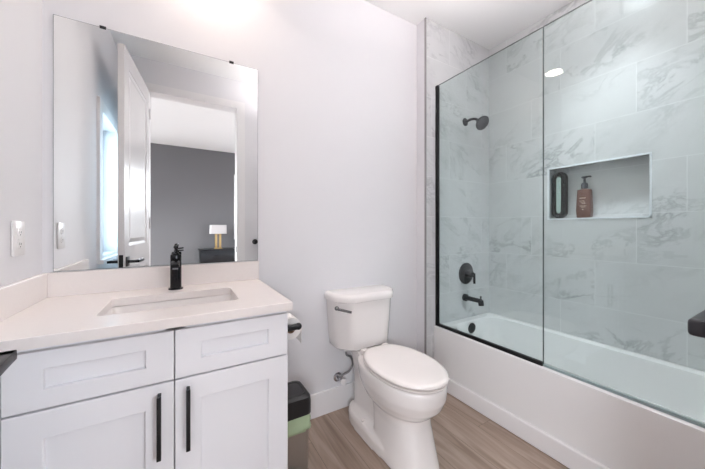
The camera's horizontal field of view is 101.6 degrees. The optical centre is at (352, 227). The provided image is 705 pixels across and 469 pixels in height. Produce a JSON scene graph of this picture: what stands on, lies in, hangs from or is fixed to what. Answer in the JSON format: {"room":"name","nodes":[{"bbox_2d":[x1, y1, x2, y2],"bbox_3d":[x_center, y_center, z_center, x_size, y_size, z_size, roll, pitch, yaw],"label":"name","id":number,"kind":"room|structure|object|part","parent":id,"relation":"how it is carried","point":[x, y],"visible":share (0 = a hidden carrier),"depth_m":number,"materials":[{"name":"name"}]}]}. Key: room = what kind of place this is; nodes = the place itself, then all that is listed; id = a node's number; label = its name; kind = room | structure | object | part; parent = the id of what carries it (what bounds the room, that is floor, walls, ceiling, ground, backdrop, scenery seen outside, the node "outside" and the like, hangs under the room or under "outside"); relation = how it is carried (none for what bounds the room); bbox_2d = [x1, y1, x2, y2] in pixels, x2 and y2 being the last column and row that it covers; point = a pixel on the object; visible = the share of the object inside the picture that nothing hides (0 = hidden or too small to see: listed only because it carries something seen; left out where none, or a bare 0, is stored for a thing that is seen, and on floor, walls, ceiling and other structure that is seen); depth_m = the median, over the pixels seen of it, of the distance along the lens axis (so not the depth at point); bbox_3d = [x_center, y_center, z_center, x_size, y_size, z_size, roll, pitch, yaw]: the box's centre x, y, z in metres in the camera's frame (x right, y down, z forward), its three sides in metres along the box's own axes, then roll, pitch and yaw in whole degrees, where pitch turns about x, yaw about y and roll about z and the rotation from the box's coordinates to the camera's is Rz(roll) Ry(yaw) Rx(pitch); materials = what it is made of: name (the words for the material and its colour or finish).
{"room":"bathroom","nodes":[
{"label":"bathroom","id":0,"kind":"room"},
{"bbox_2d":[0,0,41,286],"bbox_3d":[-0.890,-0.194,0.398,0.140,2.720,1.710,0,0,-31],"label":"wall","id":1,"kind":"structure","parent":0,"point":[20,20],"depth_m":1.01,"materials":[{"name":"white paint"}]},
{"bbox_2d":[0,350,16,375],"bbox_3d":[-0.501,-0.046,0.217,0.182,2.405,0.758,0,0,-36],"label":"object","id":2,"kind":"structure","parent":1,"relation":"in","point":[7,358],"depth_m":0.50,"materials":[{"name":"black metal"}]},
{"bbox_2d":[11,221,24,256],"bbox_3d":[-1.153,0.036,0.993,0.009,0.120,0.082,0,0,-31],"label":"wall outlet","id":3,"kind":"object","parent":1,"relation":"attached to","point":[17,227],"visible":1,"depth_m":0.98,"materials":[{"name":"white plastic"}]},
{"bbox_2d":[17,228,22,236],"bbox_3d":[-1.151,0.015,0.994,0.004,0.029,0.034,0,0,-31],"label":"receptacle","id":4,"kind":"object","parent":3,"relation":"attached to","point":[19,230],"depth_m":0.99,"materials":[{"name":"grey plastic"}]},
{"bbox_2d":[17,240,22,248],"bbox_3d":[-1.151,0.057,0.994,0.004,0.029,0.034,0,0,-31],"label":"receptacle","id":5,"kind":"object","parent":3,"relation":"attached to","point":[19,242],"depth_m":0.99,"materials":[{"name":"grey plastic"}]},
{"bbox_2d":[0,273,46,320],"bbox_3d":[-1.105,0.233,0.922,0.020,0.099,0.587,0,0,-31],"label":"backsplash","id":6,"kind":"structure","parent":1,"relation":"attached to","point":[17,296],"depth_m":0.98,"materials":[{"name":"white stone"}]},
{"bbox_2d":[42,0,416,394],"bbox_3d":[-0.078,-0.194,1.939,3.064,2.720,0.120,0,0,-31],"label":"wall","id":7,"kind":"structure","parent":0,"point":[337,79],"depth_m":1.78,"materials":[{"name":"white paint"}]},
{"bbox_2d":[47,261,258,297],"bbox_3d":[-0.881,0.233,1.383,0.834,0.099,0.020,0,0,-31],"label":"backsplash","id":8,"kind":"structure","parent":7,"relation":"attached to","point":[70,283],"depth_m":1.32,"materials":[{"name":"white stone"}]},
{"bbox_2d":[53,14,257,271],"bbox_3d":[-0.879,-0.353,1.391,0.819,1.066,0.008,0,0,-31],"label":"wall mirror","id":9,"kind":"object","parent":7,"relation":"attached to","point":[155,144],"visible":1,"depth_m":1.34,"materials":[{"name":"grey mirror"}]},
{"bbox_2d":[310,381,353,419],"bbox_3d":[-0.017,1.093,1.896,1.193,0.145,0.016,0,0,-31],"label":"baseboard","id":10,"kind":"structure","parent":7,"relation":"attached to","point":[324,402],"depth_m":1.82,"materials":[{"name":"white paint"}]},
{"bbox_2d":[333,350,352,385],"bbox_3d":[-0.052,0.862,1.829,0.108,0.258,0.094,0,0,-31],"label":"shutoff valve","id":11,"kind":"object","parent":7,"relation":"attached to","point":[338,376],"visible":0.84,"depth_m":1.82,"materials":[{"name":"silver metal"}]},
{"bbox_3d":[-0.057,0.961,1.790,0.042,0.042,0.017,0,0,-31],"label":"knob","id":12,"kind":"part","parent":11,"relation":"part of","materials":[{"name":"white plastic"}]},
{"bbox_2d":[417,20,423,352],"bbox_3d":[0.883,-0.194,2.386,0.855,2.720,0.087,0,0,-31],"label":"wall","id":13,"kind":"structure","parent":0,"point":[420,27],"depth_m":2.17,"materials":[{"name":"white paint"}]},
{"bbox_2d":[424,17,426,354],"bbox_3d":[0.540,-0.194,2.128,0.009,2.720,0.012,0,0,-31],"label":"trim","id":14,"kind":"structure","parent":13,"relation":"attached to","point":[425,18],"depth_m":2.12,"materials":[{"name":"grey metal"}]},
{"bbox_2d":[427,19,488,358],"bbox_3d":[0.867,-0.194,2.321,0.749,2.720,0.008,0,0,-31],"label":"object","id":15,"kind":"structure","parent":13,"relation":"attached to","point":[464,150],"depth_m":2.30,"materials":[{"name":"stone"}]},
{"bbox_2d":[459,263,475,283],"bbox_3d":[0.944,0.371,2.324,0.174,0.174,0.064,0,0,-31],"label":"shower valve","id":16,"kind":"object","parent":15,"relation":"attached to","point":[466,273],"visible":1,"depth_m":2.32,"materials":[{"name":"black metal"}]},
{"bbox_3d":[0.955,0.398,2.325,0.074,0.106,0.054,0,0,-31],"label":"lever","id":17,"kind":"part","parent":16,"relation":"part of","materials":[{"name":"black metal"}]},
{"bbox_2d":[462,294,483,305],"bbox_3d":[0.956,0.563,2.267,0.058,0.074,0.174,0,0,-31],"label":"tub spout","id":18,"kind":"object","parent":15,"relation":"attached to","point":[465,297],"visible":1,"depth_m":2.25,"materials":[{"name":"black metal"}]},
{"bbox_2d":[462,116,488,129],"bbox_3d":[0.965,-0.827,2.258,0.109,0.137,0.198,0,0,-31],"label":"shower fixture","id":19,"kind":"object","parent":15,"relation":"attached to","point":[482,122],"visible":1,"depth_m":2.21,"materials":[{"name":"black metal"}]},
{"bbox_2d":[308,393,568,468],"bbox_3d":[0.579,1.216,-0.588,4.800,0.100,5.100,0,0,-31],"label":"floor","id":20,"kind":"structure","parent":0,"point":[464,438],"depth_m":1.54,"materials":[{"name":"brown wood"}]},
{"bbox_2d":[0,311,287,468],"bbox_3d":[-0.747,0.740,1.126,0.842,0.852,0.597,0,0,-31],"label":"vanity cabinet","id":21,"kind":"object","parent":20,"relation":"on","point":[211,395],"visible":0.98,"depth_m":0.89,"materials":[{"name":"white paint"}]},
{"bbox_3d":[-0.739,0.407,0.835,0.375,0.155,0.020,0,0,-31],"label":"drawer","id":22,"kind":"part","parent":21,"relation":"part of","materials":[{"name":"white paint"}]},
{"bbox_3d":[-0.739,0.776,0.835,0.375,0.570,0.020,0,0,-31],"label":"door","id":23,"kind":"part","parent":21,"relation":"part of","materials":[{"name":"white paint"}]},
{"bbox_2d":[0,261,292,351],"bbox_3d":[-0.745,0.248,1.134,0.854,0.130,0.587,0,0,-31],"label":"countertop","id":24,"kind":"structure","parent":21,"relation":"on","point":[41,310],"depth_m":1.07,"materials":[{"name":"white stone"}]},
{"bbox_2d":[106,294,233,314],"bbox_3d":[-0.701,0.389,1.141,0.477,0.149,0.311,0,0,-31],"label":"sink basin","id":25,"kind":"object","parent":24,"relation":"in","point":[226,297],"visible":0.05,"depth_m":1.24,"materials":[{"name":"white ceramic"}]},
{"bbox_2d":[168,245,183,289],"bbox_3d":[-0.793,0.180,1.290,0.061,0.203,0.156,0,0,-31],"label":"faucet","id":26,"kind":"object","parent":24,"relation":"on","point":[175,258],"visible":1,"depth_m":1.31,"materials":[{"name":"black metal"}]},
{"bbox_3d":[-0.786,0.159,1.277,0.034,0.044,0.125,0,0,-31],"label":"spout","id":27,"kind":"part","parent":26,"relation":"part of","materials":[{"name":"black metal"}]},
{"bbox_3d":[-0.809,0.100,1.336,0.043,0.041,0.025,0,0,-31],"label":"lever","id":28,"kind":"part","parent":26,"relation":"part of","materials":[{"name":"black metal"}]},
{"bbox_3d":[-0.597,0.615,0.888,0.012,0.193,0.034,0,0,-31],"label":"bar pull","id":29,"kind":"part","parent":21,"relation":"part of","materials":[{"name":"black metal"}]},
{"bbox_3d":[-0.530,0.615,0.927,0.012,0.193,0.034,0,0,-31],"label":"bar pull","id":30,"kind":"part","parent":21,"relation":"part of","materials":[{"name":"black metal"}]},
{"bbox_3d":[-0.415,0.407,1.026,0.371,0.155,0.020,0,0,-31],"label":"drawer","id":31,"kind":"part","parent":21,"relation":"part of","materials":[{"name":"white paint"}]},
{"bbox_3d":[-0.415,0.776,1.026,0.371,0.570,0.020,0,0,-31],"label":"door","id":32,"kind":"part","parent":21,"relation":"part of","materials":[{"name":"white paint"}]},
{"bbox_2d":[288,323,301,330],"bbox_3d":[-0.293,0.428,1.283,0.098,0.048,0.161,0,0,-31],"label":"toilet paper holder","id":33,"kind":"object","parent":21,"relation":"attached to","point":[297,326],"visible":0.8,"depth_m":1.23,"materials":[{"name":"black metal"}]},
{"bbox_2d":[287,312,301,342],"bbox_3d":[-0.293,0.453,1.299,0.096,0.120,0.100,0,0,-31],"label":"toilet paper roll","id":34,"kind":"object","parent":33,"relation":"hanging from","point":[297,334],"visible":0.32,"depth_m":1.27,"materials":[{"name":"white paper"}]},
{"bbox_2d":[288,381,310,468],"bbox_3d":[-0.298,0.980,1.409,0.158,0.368,0.214,0,0,-31],"label":"waste bin","id":35,"kind":"object","parent":20,"relation":"on","point":[299,399],"visible":0.48,"depth_m":1.35,"materials":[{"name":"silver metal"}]},
{"bbox_3d":[-0.303,0.842,1.417,0.155,0.091,0.178,0,0,-31],"label":"lid","id":36,"kind":"part","parent":35,"relation":"part of","materials":[{"name":"black plastic"}]},
{"bbox_2d":[324,284,448,468],"bbox_3d":[0.203,0.779,1.595,0.454,0.774,0.742,0,0,-31],"label":"toilet","id":37,"kind":"object","parent":20,"relation":"on","point":[398,389],"visible":1,"depth_m":1.48,"materials":[{"name":"white ceramic"}]},
{"bbox_3d":[-0.055,0.477,1.675,0.108,0.031,0.027,0,0,18],"label":"flush lever","id":38,"kind":"part","parent":37,"relation":"part of","materials":[{"name":"silver metal"}]},
{"bbox_3d":[0.067,0.587,1.826,0.426,0.292,0.199,0,0,-31],"label":"tank","id":39,"kind":"part","parent":37,"relation":"part of","materials":[{"name":"white ceramic"}]},
{"bbox_3d":[0.070,0.416,1.821,0.454,0.049,0.218,0,0,-31],"label":"tank lid","id":40,"kind":"part","parent":37,"relation":"part of","materials":[{"name":"white ceramic"}]},
{"bbox_3d":[0.213,0.950,1.579,0.343,0.432,0.686,0,0,-31],"label":"bowl","id":41,"kind":"part","parent":37,"relation":"part of","materials":[{"name":"white ceramic"}]},
{"bbox_3d":[0.263,0.728,1.493,0.342,0.016,0.495,0,0,-31],"label":"seat","id":42,"kind":"part","parent":37,"relation":"part of","materials":[{"name":"white plastic"}]},
{"bbox_3d":[0.267,0.705,1.488,0.348,0.028,0.492,0,0,-31],"label":"seat lid","id":43,"kind":"part","parent":37,"relation":"part of","materials":[{"name":"white plastic"}]},
{"bbox_2d":[434,313,704,468],"bbox_3d":[1.281,0.951,1.693,0.671,0.430,1.492,0,0,-31],"label":"bathtub","id":44,"kind":"object","parent":20,"relation":"on","point":[615,431],"visible":0.97,"depth_m":1.54,"materials":[{"name":"white ceramic"}]},
{"bbox_3d":[0.948,0.794,2.281,0.082,0.082,0.017,0,0,-31],"label":"overflow plate","id":45,"kind":"part","parent":44,"relation":"part of","materials":[{"name":"black metal"}]},
{"bbox_2d":[435,27,542,365],"bbox_3d":[0.827,-0.169,1.857,0.021,1.809,0.751,0,0,-31],"label":"shower frame","id":46,"kind":"object","parent":44,"relation":"on","point":[437,88],"visible":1,"depth_m":2.16,"materials":[{"name":"metal"}]},
{"bbox_2d":[447,378,609,468],"bbox_3d":[0.984,1.113,1.517,0.020,0.105,1.495,0,0,-31],"label":"baseboard","id":47,"kind":"structure","parent":44,"relation":"attached to","point":[558,450],"depth_m":1.56,"materials":[{"name":"white paint"}]},
{"bbox_2d":[365,0,573,49],"bbox_3d":[0.579,-1.604,-0.588,4.800,0.100,5.100,0,0,-31],"label":"ceiling","id":48,"kind":"structure","parent":0,"point":[487,23],"depth_m":2.09,"materials":[{"name":"white paint"}]},
{"bbox_2d":[489,0,704,371],"bbox_3d":[1.642,-0.194,1.891,0.150,2.720,1.710,0,0,-31],"label":"wall","id":49,"kind":"structure","parent":0,"point":[622,77],"depth_m":1.82,"materials":[{"name":"stone"}]},
{"bbox_2d":[547,152,651,219],"bbox_3d":[1.604,-0.246,1.893,0.093,0.375,0.544,0,0,-31],"label":"trim","id":50,"kind":"structure","parent":49,"relation":"attached to","point":[647,153],"depth_m":1.81,"materials":[{"name":"white"}]},
{"bbox_2d":[576,175,592,217],"bbox_3d":[1.573,-0.210,1.949,0.056,0.283,0.085,0,0,-31],"label":"soap bottle","id":51,"kind":"object","parent":50,"relation":"on","point":[584,202],"visible":0.99,"depth_m":1.93,"materials":[{"name":"brown plastic"}]},
{"bbox_3d":[0.782,-0.194,0.461,3.084,2.720,0.120,0,0,-31],"label":"wall door","id":52,"kind":"structure","parent":0,"visible":0},
{"bbox_2d":[543,0,704,427],"bbox_3d":[1.206,-0.169,1.212,0.028,1.808,0.743,0,0,-31],"label":"door","id":53,"kind":"structure","parent":52,"relation":"attached to","point":[655,407],"depth_m":1.39,"materials":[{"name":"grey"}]},
{"bbox_2d":[551,172,567,217],"bbox_3d":[1.490,-0.236,2.072,0.038,0.334,0.096,0,0,-31],"label":"door handle","id":54,"kind":"object","parent":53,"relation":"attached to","point":[559,181],"visible":0.98,"depth_m":2.06,"materials":[{"name":"black metal"}]},
{"bbox_2d":[687,310,704,337],"bbox_3d":[0.711,0.149,0.522,0.467,0.056,0.058,0,0,-31],"label":"towel bar","id":55,"kind":"object","parent":52,"relation":"attached to","point":[696,324],"visible":1,"depth_m":0.43,"materials":[{"name":"black metal"}]},
{"bbox_3d":[0.537,0.149,0.412,0.034,0.024,0.045,0,0,-31],"label":"post","id":56,"kind":"part","parent":55,"relation":"part of","materials":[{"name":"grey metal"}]}
]}

